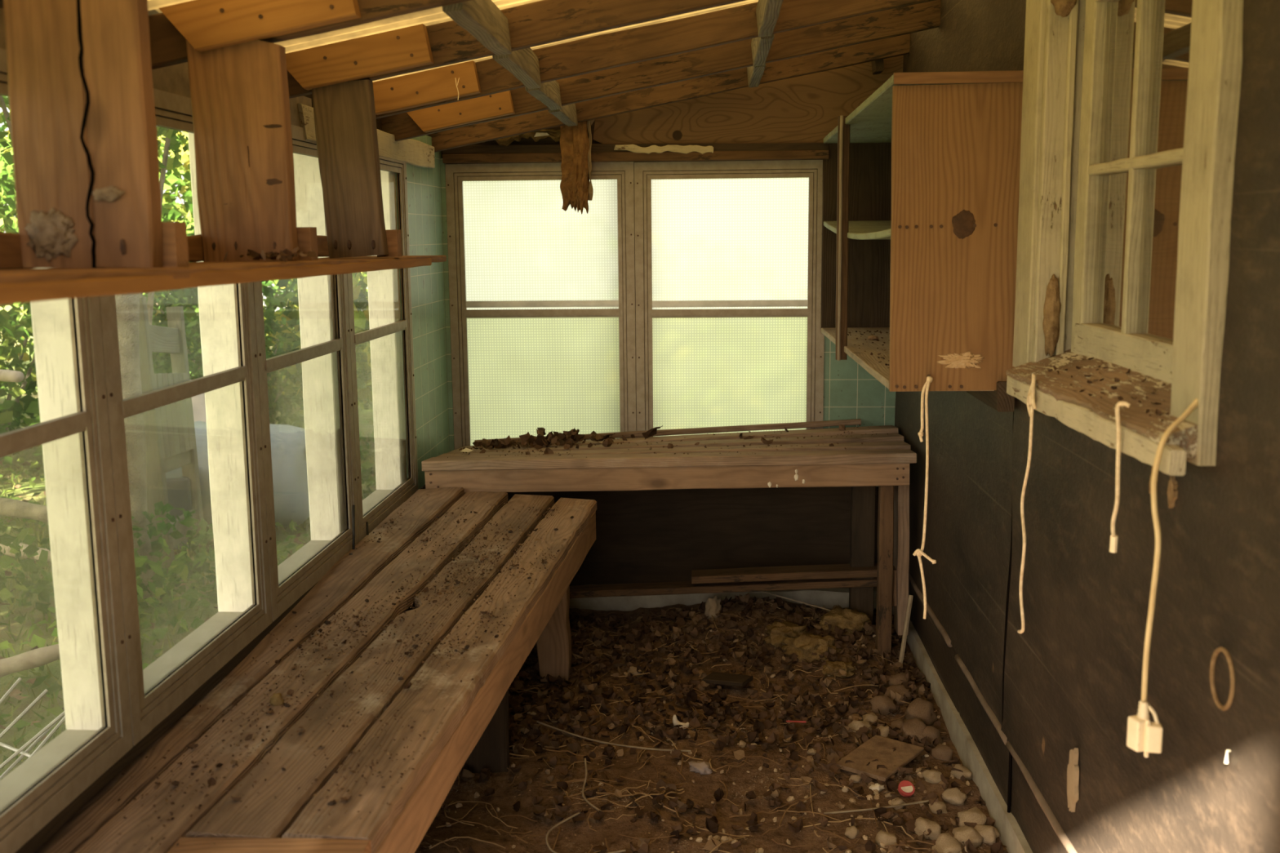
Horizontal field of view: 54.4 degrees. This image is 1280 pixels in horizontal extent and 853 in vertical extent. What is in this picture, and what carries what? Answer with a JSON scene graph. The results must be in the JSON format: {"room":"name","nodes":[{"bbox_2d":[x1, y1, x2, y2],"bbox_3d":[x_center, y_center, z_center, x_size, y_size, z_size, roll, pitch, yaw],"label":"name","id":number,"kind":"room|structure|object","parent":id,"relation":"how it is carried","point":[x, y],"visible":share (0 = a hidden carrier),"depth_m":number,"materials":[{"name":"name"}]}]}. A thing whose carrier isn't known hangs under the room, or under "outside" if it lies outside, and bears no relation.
{"room":"garden shed","nodes":[
{"label":"garden shed","id":0,"kind":"room"},
{"bbox_2d":[0,8,449,852],"bbox_3d":[-0.948,0.137,2.454,0.119,2.000,5.300,0,9,3],"label":"wall","id":1,"kind":"structure","parent":0,"point":[423,164],"depth_m":4.13,"materials":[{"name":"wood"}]},
{"bbox_2d":[30,267,102,729],"bbox_3d":[-0.981,-0.061,2.162,0.091,1.200,0.090,0,9,3],"label":"wooden post","id":2,"kind":"object","parent":1,"relation":"on","point":[51,321],"visible":0.28,"depth_m":2.15,"materials":[{"name":"white paint"}]},
{"bbox_2d":[0,48,133,852],"bbox_3d":[-0.943,0.049,1.782,0.022,1.178,0.731,0,9,3],"label":"window","id":3,"kind":"structure","parent":1,"relation":"in","point":[28,812],"depth_m":2.10,"materials":[{"name":"wood"}]},
{"bbox_2d":[98,88,272,746],"bbox_3d":[-0.904,-0.062,2.502,0.022,1.178,0.720,0,9,3],"label":"window","id":4,"kind":"structure","parent":1,"relation":"in","point":[148,708],"depth_m":2.45,"materials":[{"name":"wood"}]},
{"bbox_2d":[187,132,252,612],"bbox_3d":[-0.944,-0.168,2.852,0.091,1.200,0.090,0,9,3],"label":"wooden post","id":5,"kind":"object","parent":1,"relation":"on","point":[216,304],"visible":0.43,"depth_m":2.84,"materials":[{"name":"white paint"}]},
{"bbox_2d":[253,124,359,622],"bbox_3d":[-0.865,-0.175,3.227,0.022,1.178,0.740,0,9,3],"label":"window","id":6,"kind":"structure","parent":1,"relation":"in","point":[284,593],"depth_m":3.25,"materials":[{"name":"wood"}]},
{"bbox_2d":[293,152,345,540],"bbox_3d":[-0.907,-0.273,3.529,0.091,1.200,0.090,0,9,3],"label":"wooden post","id":7,"kind":"object","parent":1,"relation":"on","point":[316,295],"visible":0.53,"depth_m":3.51,"materials":[{"name":"white paint"}]},
{"bbox_2d":[346,155,418,542],"bbox_3d":[-0.825,-0.290,3.972,0.022,1.178,0.760,0,9,3],"label":"window","id":8,"kind":"structure","parent":1,"relation":"in","point":[377,513],"depth_m":4.21,"materials":[{"name":"wood"}]},
{"bbox_2d":[367,169,407,489],"bbox_3d":[-0.868,-0.382,4.239,0.090,1.200,0.091,0,9,3],"label":"wooden post","id":9,"kind":"object","parent":1,"relation":"on","point":[383,286],"visible":0.73,"depth_m":4.23,"materials":[{"name":"white paint"}]},
{"bbox_2d":[147,0,758,81],"bbox_3d":[-0.142,-0.927,2.372,2.300,0.444,5.350,0,9,3],"label":"ceiling","id":10,"kind":"structure","parent":0,"point":[433,15],"depth_m":2.82,"materials":[{"name":"wood"}]},
{"bbox_2d":[0,0,3,8],"bbox_3d":[-0.114,-0.774,1.646,2.021,0.463,0.076,0,9,3],"label":"rafter","id":11,"kind":"object","parent":10,"relation":"attached to","point":[1,1],"visible":0.02,"depth_m":1.73,"materials":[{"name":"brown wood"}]},
{"bbox_2d":[3,0,189,268],"bbox_3d":[-0.757,-0.456,1.722,0.206,0.471,0.084,0,9,3],"label":"board","id":12,"kind":"object","parent":11,"relation":"hanging from","point":[85,148],"visible":1,"depth_m":1.70,"materials":[{"name":"brown wood"}]},
{"bbox_2d":[148,0,470,69],"bbox_3d":[-0.083,-0.863,2.219,2.021,0.464,0.078,0,9,3],"label":"rafter","id":13,"kind":"object","parent":10,"relation":"attached to","point":[206,24],"visible":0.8,"depth_m":2.24,"materials":[{"name":"brown wood"}]},
{"bbox_2d":[186,39,318,262],"bbox_3d":[-0.725,-0.527,2.328,0.203,0.433,0.082,0,9,3],"label":"board","id":14,"kind":"object","parent":13,"relation":"hanging from","point":[239,93],"visible":1,"depth_m":2.29,"materials":[{"name":"brown wood"}]},
{"bbox_2d":[442,0,511,55],"bbox_3d":[-0.333,-0.848,2.562,0.046,0.089,0.572,0,9,3],"label":"board","id":15,"kind":"object","parent":13,"relation":"attached to","point":[482,19],"visible":0.99,"depth_m":2.56,"materials":[{"name":"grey wood"}]},
{"bbox_2d":[285,0,745,98],"bbox_3d":[-0.051,-0.957,2.820,2.022,0.464,0.077,0,9,3],"label":"rafter","id":16,"kind":"object","parent":10,"relation":"attached to","point":[417,47],"visible":0.79,"depth_m":2.83,"materials":[{"name":"brown wood"}]},
{"bbox_2d":[311,79,401,258],"bbox_3d":[-0.666,-0.603,2.932,0.178,0.407,0.082,0,9,3],"label":"board","id":17,"kind":"object","parent":16,"relation":"hanging from","point":[344,113],"visible":1,"depth_m":2.90,"materials":[{"name":"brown wood"}]},
{"bbox_2d":[0,231,446,304],"bbox_3d":[-0.733,-0.309,2.236,0.230,0.096,2.639,0,9,3],"label":"shelf","id":18,"kind":"object","parent":17,"relation":"hanging from","point":[18,284],"visible":0.7,"depth_m":1.71,"materials":[{"name":"brown wood"}]},
{"bbox_2d":[223,246,316,262],"bbox_3d":[-0.662,-0.307,2.221,0.141,0.027,0.230,0,9,3],"label":"debris","id":19,"kind":"object","parent":18,"relation":"on","point":[285,254],"visible":1,"depth_m":2.23,"materials":[{"name":"brown plant"}]},
{"bbox_2d":[492,47,541,88],"bbox_3d":[-0.311,-0.938,3.165,0.047,0.091,0.572,0,9,3],"label":"board","id":20,"kind":"object","parent":16,"relation":"attached to","point":[523,64],"visible":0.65,"depth_m":3.18,"materials":[{"name":"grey wood"}]},
{"bbox_2d":[755,0,783,37],"bbox_3d":[0.324,-1.057,3.112,0.046,0.081,0.572,0,9,3],"label":"board","id":21,"kind":"object","parent":16,"relation":"attached to","point":[767,11],"visible":1,"depth_m":3.14,"materials":[{"name":"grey wood"}]},
{"bbox_2d":[373,0,934,119],"bbox_3d":[-0.018,-1.048,3.422,2.022,0.462,0.077,0,9,3],"label":"rafter","id":22,"kind":"object","parent":10,"relation":"attached to","point":[435,86],"visible":0.77,"depth_m":3.43,"materials":[{"name":"brown wood"}]},
{"bbox_2d":[524,80,561,110],"bbox_3d":[-0.292,-1.029,3.768,0.047,0.089,0.572,0,9,3],"label":"board","id":23,"kind":"object","parent":22,"relation":"attached to","point":[548,94],"visible":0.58,"depth_m":3.79,"materials":[{"name":"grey wood"}]},
{"bbox_2d":[751,33,774,66],"bbox_3d":[0.364,-1.153,3.713,0.045,0.079,0.572,0,9,3],"label":"board","id":24,"kind":"object","parent":22,"relation":"attached to","point":[761,46],"visible":0.62,"depth_m":3.72,"materials":[{"name":"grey wood"}]},
{"bbox_2d":[381,0,940,141],"bbox_3d":[0.015,-1.143,4.024,2.021,0.465,0.077,0,9,3],"label":"rafter","id":25,"kind":"object","parent":10,"relation":"attached to","point":[895,22],"visible":0.68,"depth_m":4.02,"materials":[{"name":"brown wood"}]},
{"bbox_2d":[746,62,765,87],"bbox_3d":[0.401,-1.245,4.307,0.046,0.078,0.556,0,9,3],"label":"board","id":26,"kind":"object","parent":25,"relation":"attached to","point":[755,73],"visible":0.52,"depth_m":4.31,"materials":[{"name":"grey wood"}]},
{"bbox_2d":[426,33,910,152],"bbox_3d":[0.047,-1.234,4.628,2.022,0.464,0.039,0,9,3],"label":"rafter","id":27,"kind":"object","parent":10,"relation":"attached to","point":[856,54],"visible":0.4,"depth_m":4.61,"materials":[{"name":"brown wood"}]},
{"bbox_2d":[547,103,577,126],"bbox_3d":[-0.271,-1.119,4.363,0.046,0.088,0.556,0,9,3],"label":"board","id":28,"kind":"object","parent":27,"relation":"attached to","point":[567,115],"visible":0.52,"depth_m":4.39,"materials":[{"name":"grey wood"}]},
{"bbox_2d":[560,119,595,214],"bbox_3d":[-0.186,-1.010,4.729,0.231,0.403,0.098,-3,9,-17],"label":"board","id":29,"kind":"object","parent":27,"relation":"hanging from","point":[575,186],"visible":0.92,"depth_m":4.70,"materials":[{"name":"wood"}]},
{"bbox_2d":[440,54,903,586],"bbox_3d":[0.146,-0.504,4.901,2.040,2.340,0.138,0,9,3],"label":"wall","id":30,"kind":"structure","parent":0,"point":[651,535],"depth_m":4.91,"materials":[{"name":"brown wood"}]},
{"bbox_2d":[481,128,560,146],"bbox_3d":[-0.445,-1.108,4.782,0.408,0.060,0.066,0,9,3],"label":"insulation","id":31,"kind":"object","parent":30,"relation":"attached to","point":[555,135],"visible":0.41,"depth_m":4.76},
{"bbox_2d":[444,161,636,449],"bbox_3d":[-0.386,-0.440,4.917,0.736,1.178,0.022,0,9,3],"label":"window","id":32,"kind":"structure","parent":30,"relation":"in","point":[542,294],"depth_m":4.91,"materials":[{"name":"glass"}]},
{"bbox_2d":[634,160,824,437],"bbox_3d":[0.351,-0.440,4.877,0.737,1.176,0.022,0,9,3],"label":"window","id":33,"kind":"structure","parent":30,"relation":"in","point":[728,254],"depth_m":4.87,"materials":[{"name":"glass"}]},
{"bbox_2d":[415,597,1008,852],"bbox_3d":[-0.040,1.119,2.369,1.900,0.120,5.530,0,9,3],"label":"floor","id":34,"kind":"structure","parent":0,"point":[576,837],"depth_m":3.45,"materials":[{"name":"soil"}]},
{"bbox_2d":[34,487,596,852],"bbox_3d":[-0.612,0.748,2.923,0.621,0.648,2.910,0,9,6],"label":"workbench","id":35,"kind":"object","parent":34,"relation":"on","point":[473,736],"visible":0.9,"depth_m":2.61,"materials":[{"name":"brown wood"}]},
{"bbox_2d":[116,494,566,850],"bbox_3d":[-0.577,0.451,3.075,0.588,0.102,2.274,0,9,6],"label":"debris","id":36,"kind":"object","parent":35,"relation":"on","point":[424,534],"visible":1,"depth_m":2.89,"materials":[{"name":"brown plant"}]},
{"bbox_2d":[421,418,916,661],"bbox_3d":[0.121,0.409,4.638,1.704,0.776,0.717,0,9,3],"label":"workbench","id":37,"kind":"object","parent":34,"relation":"on","point":[883,460],"visible":0.91,"depth_m":4.30,"materials":[{"name":"brown wood"}]},
{"bbox_2d":[459,424,845,455],"bbox_3d":[0.038,0.065,4.656,1.475,0.109,0.560,0,9,3],"label":"pile","id":38,"kind":"object","parent":37,"relation":"on","point":[538,442],"visible":0.98,"depth_m":4.72,"materials":[{"name":"brown plant"}]},
{"bbox_2d":[691,562,877,584],"bbox_3d":[0.537,0.545,4.615,0.691,0.059,0.104,0,9,3],"label":"board","id":39,"kind":"object","parent":37,"relation":"on","point":[833,571],"visible":0.95,"depth_m":4.58,"materials":[{"name":"brown wood"}]},
{"bbox_2d":[424,599,965,852],"bbox_3d":[0.080,0.889,3.749,1.718,0.128,2.453,0,9,3],"label":"stems","id":40,"kind":"object","parent":34,"relation":"on","point":[804,618],"visible":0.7,"depth_m":3.50,"materials":[{"name":"plant"}]},
{"bbox_2d":[428,619,972,852],"bbox_3d":[0.113,0.921,3.680,1.628,0.098,2.007,0,9,3],"label":"gravel","id":41,"kind":"object","parent":34,"relation":"on","point":[845,789],"visible":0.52,"depth_m":3.36,"materials":[{"name":"stone"}]},
{"bbox_2d":[688,760,712,774],"bbox_3d":[0.171,0.961,3.505,0.069,0.038,0.061,0,9,3],"label":"paper scrap","id":42,"kind":"object","parent":34,"relation":"on","point":[701,767],"visible":1,"depth_m":3.49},
{"bbox_2d":[414,593,1007,852],"bbox_3d":[0.078,0.880,3.781,1.784,0.163,2.233,0,9,3],"label":"leaf litter","id":43,"kind":"object","parent":34,"relation":"on","point":[533,731],"visible":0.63,"depth_m":3.94,"materials":[{"name":"brown plant"}]},
{"bbox_2d":[536,720,690,751],"bbox_3d":[-0.091,0.923,3.674,0.498,0.026,0.048,3,9,22],"label":"stem","id":44,"kind":"object","parent":43,"relation":"on","point":[537,722],"visible":1,"depth_m":3.66,"materials":[{"name":"plant"}]},
{"bbox_2d":[898,595,913,663],"bbox_3d":[0.915,0.705,4.290,0.016,0.244,0.078,7,12,41],"label":"stake","id":45,"kind":"object","parent":43,"relation":"on","point":[910,597],"visible":0.85,"depth_m":4.29,"materials":[{"name":"wood"}]},
{"bbox_2d":[704,595,721,619],"bbox_3d":[0.275,0.688,4.702,0.064,0.108,0.074,7,11,39],"label":"lump","id":46,"kind":"object","parent":34,"relation":"on","point":[713,606],"visible":0.94,"depth_m":4.68,"materials":[{"name":"stone"}]},
{"bbox_2d":[702,671,753,687],"bbox_3d":[0.291,0.840,4.133,0.149,0.028,0.084,5,10,31],"label":"scrap","id":47,"kind":"object","parent":34,"relation":"on","point":[719,678],"visible":1,"depth_m":4.12,"materials":[{"name":"wood"}]},
{"bbox_2d":[762,620,807,648],"bbox_3d":[0.526,0.756,4.492,0.172,0.093,0.144,0,9,3],"label":"clump","id":48,"kind":"object","parent":34,"relation":"on","point":[776,632],"visible":0.69,"depth_m":4.46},
{"bbox_2d":[781,633,841,663],"bbox_3d":[0.602,0.785,4.368,0.210,0.121,0.168,0,9,3],"label":"clump","id":49,"kind":"object","parent":34,"relation":"on","point":[805,645],"visible":0.8,"depth_m":4.33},
{"bbox_2d":[822,661,855,678],"bbox_3d":[0.669,0.821,4.191,0.115,0.063,0.099,0,9,3],"label":"clump","id":50,"kind":"object","parent":34,"relation":"on","point":[831,668],"visible":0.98,"depth_m":4.17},
{"bbox_2d":[819,605,871,635],"bbox_3d":[0.750,0.720,4.553,0.179,0.110,0.150,6,11,37],"label":"clump","id":51,"kind":"object","parent":34,"relation":"on","point":[847,619],"visible":0.85,"depth_m":4.51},
{"bbox_2d":[823,800,928,814],"bbox_3d":[0.631,0.996,3.252,0.311,0.013,0.025,-2,9,-12],"label":"stem","id":52,"kind":"object","parent":34,"relation":"on","point":[925,801],"visible":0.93,"depth_m":3.24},
{"bbox_2d":[835,735,924,782],"bbox_3d":[0.686,0.945,3.554,0.160,0.014,0.244,6,12,38],"label":"stone slab","id":53,"kind":"object","parent":34,"relation":"on","point":[880,748],"depth_m":3.54,"materials":[{"name":"brown stone"}]},
{"bbox_2d":[870,695,896,715],"bbox_3d":[0.767,0.878,3.921,0.074,0.060,0.082,-8,11,-38],"label":"stone","id":54,"kind":"object","parent":34,"relation":"on","point":[883,703],"visible":0.96,"depth_m":3.90,"materials":[{"name":"stone"}]},
{"bbox_2d":[875,830,897,847],"bbox_3d":[0.612,1.026,3.086,0.050,0.043,0.066,-7,11,-37],"label":"stone","id":55,"kind":"object","parent":34,"relation":"on","point":[886,838],"visible":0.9,"depth_m":3.07,"materials":[{"name":"stone"}]},
{"bbox_2d":[884,684,913,705],"bbox_3d":[0.830,0.868,4.002,0.102,0.067,0.078,-7,11,-36],"label":"stone","id":56,"kind":"object","parent":34,"relation":"on","point":[900,689],"visible":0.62,"depth_m":3.99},
{"bbox_2d":[897,780,915,797],"bbox_3d":[0.715,0.973,3.341,0.045,0.035,0.041,0,9,3],"label":"lid","id":57,"kind":"object","parent":34,"relation":"on","point":[906,788],"visible":1,"depth_m":3.33,"materials":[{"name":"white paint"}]},
{"bbox_2d":[899,718,927,743],"bbox_3d":[0.827,0.920,3.745,0.087,0.074,0.113,-5,10,-24],"label":"stone","id":58,"kind":"object","parent":34,"relation":"on","point":[913,726],"visible":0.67,"depth_m":3.72,"materials":[{"name":"stone"}]},
{"bbox_2d":[903,697,937,725],"bbox_3d":[0.869,0.887,3.855,0.102,0.083,0.113,2,9,16],"label":"stone","id":59,"kind":"object","parent":34,"relation":"on","point":[920,708],"visible":0.82,"depth_m":3.82,"materials":[{"name":"stone"}]},
{"bbox_2d":[914,817,941,839],"bbox_3d":[0.726,1.018,3.140,0.066,0.058,0.088,-7,11,-37],"label":"stone","id":60,"kind":"object","parent":34,"relation":"on","point":[922,824],"visible":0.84,"depth_m":3.12,"materials":[{"name":"stone"}]},
{"bbox_2d":[921,769,941,783],"bbox_3d":[0.809,0.965,3.430,0.060,0.038,0.052,0,9,3],"label":"stone","id":61,"kind":"object","parent":34,"relation":"on","point":[931,776],"visible":0.97,"depth_m":3.42,"materials":[{"name":"stone"}]},
{"bbox_2d":[922,725,942,746],"bbox_3d":[0.861,0.928,3.725,0.082,0.060,0.074,-2,9,-10],"label":"stone","id":62,"kind":"object","parent":34,"relation":"on","point":[931,731],"visible":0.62,"depth_m":3.70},
{"bbox_2d":[931,743,953,761],"bbox_3d":[0.877,0.946,3.608,0.062,0.045,0.056,7,12,42],"label":"stone","id":63,"kind":"object","parent":34,"relation":"on","point":[941,752],"visible":1,"depth_m":3.59,"materials":[{"name":"stone"}]},
{"bbox_2d":[932,833,961,852],"bbox_3d":[0.750,1.030,3.035,0.070,0.060,0.092,4,10,26],"label":"stone","id":64,"kind":"object","parent":34,"relation":"on","point":[945,842],"visible":0.98,"depth_m":3.02,"materials":[{"name":"stone"}]},
{"bbox_2d":[942,787,967,805],"bbox_3d":[0.831,0.982,3.299,0.064,0.048,0.075,-8,11,-38],"label":"stone","id":65,"kind":"object","parent":34,"relation":"on","point":[954,796],"visible":1,"depth_m":3.28,"materials":[{"name":"stone"}]},
{"bbox_2d":[951,825,982,848],"bbox_3d":[0.810,1.017,3.083,0.074,0.055,0.086,4,10,29],"label":"stone","id":66,"kind":"object","parent":34,"relation":"on","point":[963,833],"visible":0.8,"depth_m":3.06,"materials":[{"name":"stone"}]},
{"bbox_2d":[957,806,986,826],"bbox_3d":[0.845,1.004,3.172,0.074,0.063,0.086,0,9,5],"label":"stone","id":67,"kind":"object","parent":34,"relation":"on","point":[974,815],"visible":0.73,"depth_m":3.14,"materials":[{"name":"stone"}]},
{"bbox_2d":[973,824,999,844],"bbox_3d":[0.860,1.018,3.101,0.067,0.049,0.058,5,11,33],"label":"stone","id":68,"kind":"object","parent":34,"relation":"on","point":[989,833],"visible":0.85,"depth_m":3.08,"materials":[{"name":"stone"}]},
{"bbox_2d":[568,584,876,611],"bbox_3d":[0.096,0.718,5.051,1.840,0.139,0.080,0,9,3],"label":"foundation","id":69,"kind":"object","parent":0,"point":[828,597],"visible":0.12,"depth_m":5.00,"materials":[{"name":"concrete"}]},
{"bbox_2d":[892,605,1032,852],"bbox_3d":[0.889,1.128,2.356,0.060,0.135,5.400,0,9,3],"label":"foundation","id":70,"kind":"object","parent":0,"point":[1011,836],"visible":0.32,"depth_m":3.47,"materials":[{"name":"concrete"}]},
{"bbox_2d":[893,0,1279,852],"bbox_3d":[0.865,-0.220,2.192,0.050,2.750,5.515,0,9,3],"label":"wall","id":71,"kind":"structure","parent":0,"point":[1046,708],"depth_m":2.22,"materials":[{"name":"black wood"}]},
{"bbox_2d":[820,70,1023,411],"bbox_3d":[0.787,-0.570,3.833,0.333,0.782,1.944,0,9,3],"label":"upper cabinet","id":72,"kind":"object","parent":71,"relation":"attached to","point":[921,180],"depth_m":2.91,"materials":[{"name":"brown wood"}]},
{"bbox_2d":[823,220,890,239],"bbox_3d":[0.796,-0.605,3.839,0.292,0.048,1.894,0,10,3],"label":"shelf","id":73,"kind":"object","parent":72,"relation":"attached to","point":[850,229],"depth_m":4.26,"materials":[{"name":"wood"}]},
{"bbox_2d":[821,327,994,391],"bbox_3d":[0.799,-0.234,3.896,0.302,0.021,1.894,0,9,3],"label":"shelf","id":74,"kind":"object","parent":72,"relation":"attached to","point":[879,371],"depth_m":3.97,"materials":[{"name":"wood"}]},
{"bbox_2d":[912,374,936,619],"bbox_3d":[0.677,0.170,2.959,0.056,0.590,0.050,0,9,3],"label":"cord","id":75,"kind":"object","parent":72,"relation":"hanging from","point":[918,553],"visible":1,"depth_m":2.94,"materials":[{"name":"fabric"}]},
{"bbox_2d":[1005,0,1243,475],"bbox_3d":[0.868,-0.574,2.220,0.190,1.159,1.211,0,9,3],"label":"window","id":76,"kind":"structure","parent":71,"relation":"in","point":[1130,108],"depth_m":2.29,"materials":[{"name":"beige paint"}]},
{"bbox_2d":[1017,373,1036,633],"bbox_3d":[0.793,0.167,2.552,0.019,0.554,0.096,1,9,13],"label":"cord","id":77,"kind":"object","parent":76,"relation":"attached to","point":[1031,405],"visible":1,"depth_m":2.58,"materials":[{"name":"fabric"}]},
{"bbox_2d":[1042,274,1061,356],"bbox_3d":[0.896,-0.241,2.706,0.038,0.181,0.036,0,9,3],"label":"wood","id":78,"kind":"object","parent":76,"relation":"on","point":[1052,305],"visible":1,"depth_m":2.69,"materials":[{"name":"wood"}]},
{"bbox_2d":[1050,0,1076,17],"bbox_3d":[0.889,-0.904,2.603,0.054,0.090,0.046,-4,9,-22],"label":"nest","id":79,"kind":"object","parent":76,"relation":"attached to","point":[1063,8],"visible":1,"depth_m":2.60,"materials":[{"name":"brown"}]},
{"bbox_2d":[1048,357,1171,421],"bbox_3d":[0.848,-0.072,2.201,0.104,0.044,0.713,0,9,3],"label":"debris","id":80,"kind":"object","parent":76,"relation":"on","point":[1157,411],"visible":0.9,"depth_m":2.21,"materials":[{"name":"brown plant"}]},
{"bbox_2d":[1109,401,1130,552],"bbox_3d":[0.764,0.082,1.991,0.019,0.247,0.028,-4,10,-24],"label":"cord","id":81,"kind":"object","parent":76,"relation":"hanging from","point":[1113,538],"visible":1,"depth_m":1.98,"materials":[{"name":"fabric"}]},
{"bbox_2d":[1126,398,1198,757],"bbox_3d":[0.797,0.202,1.828,0.140,0.577,0.044,-4,9,-21],"label":"extension cord","id":82,"kind":"object","parent":76,"relation":"hanging from","point":[1143,735],"visible":0.97,"depth_m":1.83,"materials":[{"name":"beige plastic"}]},
{"label":"outside","id":83,"kind":"structure","parent":0,"visible":0},
{"bbox_2d":[0,305,376,775],"bbox_3d":[0.279,0.423,5.117,32.000,0.765,34.000,0,9,3],"label":"bushes","id":84,"kind":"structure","parent":83,"point":[190,615],"depth_m":5.11,"materials":[{"name":"green plant"}]},
{"bbox_2d":[0,368,24,382],"bbox_3d":[-4.312,-0.350,6.481,4.522,0.146,0.084,6,11,38],"label":"pole","id":85,"kind":"object","parent":84,"relation":"on","point":[7,375],"visible":1,"depth_m":5.10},
{"bbox_2d":[0,497,48,522],"bbox_3d":[-3.774,0.390,6.694,3.168,0.138,0.127,5,10,31],"label":"fallen log","id":86,"kind":"object","parent":84,"relation":"on","point":[11,508],"visible":0.41,"depth_m":6.26,"materials":[{"name":"brown wood"}]},
{"bbox_2d":[0,521,51,617],"bbox_3d":[-2.834,0.576,4.877,0.998,0.431,0.932,-6,10,-31],"label":"leafy weed","id":87,"kind":"object","parent":84,"relation":"on","point":[28,565],"visible":1,"depth_m":5.05,"materials":[{"name":"green plant"}]},
{"bbox_2d":[0,542,51,562],"bbox_3d":[-3.833,0.510,6.381,3.003,0.096,0.102,4,10,29],"label":"fallen log","id":88,"kind":"object","parent":84,"relation":"on","point":[7,549],"visible":0.27,"depth_m":5.80,"materials":[{"name":"wood"}]},
{"bbox_2d":[0,644,60,677],"bbox_3d":[-2.346,0.858,3.995,1.176,0.170,0.093,-7,11,-37],"label":"branch","id":89,"kind":"object","parent":84,"relation":"on","point":[38,657],"visible":0.55,"depth_m":4.17,"materials":[{"name":"brown wood"}]},
{"bbox_2d":[0,677,65,780],"bbox_3d":[-1.811,0.870,3.529,0.442,0.208,0.334,5,11,34],"label":"wire rack","id":90,"kind":"object","parent":84,"relation":"on","point":[46,730],"visible":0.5,"depth_m":3.50,"materials":[{"name":"metal"}]},
{"bbox_2d":[0,95,189,324],"bbox_3d":[-2.567,-1.361,5.895,2.394,4.006,2.421,0,9,3],"label":"leafy tree","id":91,"kind":"object","parent":84,"relation":"on","point":[171,138],"visible":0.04,"depth_m":5.92,"materials":[{"name":"green plant"}]},
{"bbox_2d":[0,119,202,465],"bbox_3d":[-4.756,-1.236,8.761,3.758,2.942,3.261,-2,9,-9],"label":"leafy bush","id":92,"kind":"object","parent":84,"relation":"on","point":[9,409],"visible":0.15,"depth_m":8.40,"materials":[{"name":"green plant"}]},
{"bbox_2d":[47,538,203,646],"bbox_3d":[-1.900,0.608,4.608,0.484,0.435,0.496,3,10,25],"label":"leafy weed","id":93,"kind":"object","parent":84,"relation":"on","point":[191,595],"visible":0.36,"depth_m":4.67,"materials":[{"name":"green plant"}]},
{"bbox_2d":[115,293,154,606],"bbox_3d":[-2.055,-1.475,4.930,0.314,4.553,0.139,0,9,3],"label":"post","id":94,"kind":"object","parent":84,"relation":"on","point":[127,306],"visible":0.25,"depth_m":5.12,"materials":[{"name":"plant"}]},
{"bbox_2d":[139,296,205,575],"bbox_3d":[-2.188,0.014,5.788,0.135,1.254,0.569,-1,9,-1],"label":"rack","id":95,"kind":"object","parent":84,"relation":"on","point":[170,430],"visible":0.75,"depth_m":5.70,"materials":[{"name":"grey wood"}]},
{"bbox_2d":[131,501,217,611],"bbox_3d":[-1.966,0.531,5.148,0.563,0.416,0.578,0,9,3],"label":"bush","id":96,"kind":"object","parent":84,"relation":"on","point":[196,568],"visible":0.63,"depth_m":5.14,"materials":[{"name":"green plant"}]},
{"bbox_2d":[165,466,194,550],"bbox_3d":[-2.388,0.407,6.171,0.350,0.360,0.350,-3,9,-14],"label":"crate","id":97,"kind":"object","parent":84,"relation":"on","point":[179,487],"visible":0.14,"depth_m":6.02,"materials":[{"name":"plastic"}]},
{"bbox_2d":[0,96,368,379],"bbox_3d":[-4.283,-3.738,13.354,8.099,6.505,4.134,0,9,3],"label":"leafy tree","id":98,"kind":"object","parent":84,"relation":"on","point":[4,127],"visible":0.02,"depth_m":13.28,"materials":[{"name":"green plant"}]},
{"bbox_2d":[0,111,369,414],"bbox_3d":[-3.637,-2.092,10.492,4.357,4.082,3.288,-2,9,-12],"label":"leafy bush","id":99,"kind":"object","parent":84,"relation":"on","point":[185,157],"visible":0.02,"depth_m":9.89,"materials":[{"name":"green plant"}]},
{"bbox_2d":[0,458,376,779],"bbox_3d":[-2.819,0.703,5.224,3.878,0.101,6.274,0,9,3],"label":"leaves","id":100,"kind":"object","parent":84,"relation":"on","point":[36,640],"depth_m":5.04,"materials":[{"name":"plant"}]},
{"bbox_2d":[0,427,376,770],"bbox_3d":[-3.026,0.625,5.844,4.420,0.080,8.125,0,9,3],"label":"grass blades","id":101,"kind":"object","parent":84,"relation":"on","point":[21,524],"visible":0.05,"depth_m":5.09,"materials":[{"name":"plant"}]},
{"bbox_2d":[190,379,206,422],"bbox_3d":[-2.902,0.039,7.783,0.864,0.743,0.893,-5,10,-25],"label":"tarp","id":102,"kind":"object","parent":84,"relation":"on","point":[198,403],"visible":0.02,"depth_m":7.55,"materials":[{"name":"plastic"}]},
{"bbox_2d":[194,421,309,527],"bbox_3d":[-2.182,0.257,6.592,0.944,0.570,0.570,1,9,8],"label":"tank","id":103,"kind":"object","parent":84,"relation":"on","point":[288,451],"visible":0.19,"depth_m":6.37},
{"bbox_2d":[143,219,372,427],"bbox_3d":[-2.783,-0.675,8.861,2.167,1.761,1.841,0,9,3],"label":"leafy bush","id":104,"kind":"object","parent":84,"relation":"on","point":[276,402],"visible":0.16,"depth_m":8.44,"materials":[{"name":"green plant"}]},
{"bbox_2d":[269,271,373,425],"bbox_3d":[-0.540,-0.584,8.457,4.039,1.704,1.642,0,9,3],"label":"leafy bush","id":105,"kind":"object","parent":84,"relation":"on","point":[361,318],"visible":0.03,"depth_m":8.41,"materials":[{"name":"green plant"}]},
{"bbox_2d":[359,431,376,499],"bbox_3d":[-1.641,0.225,7.123,0.781,0.436,0.732,-6,10,-32],"label":"leafy weed","id":106,"kind":"object","parent":84,"relation":"on","point":[367,466],"visible":0.16,"depth_m":7.05,"materials":[{"name":"green plant"}]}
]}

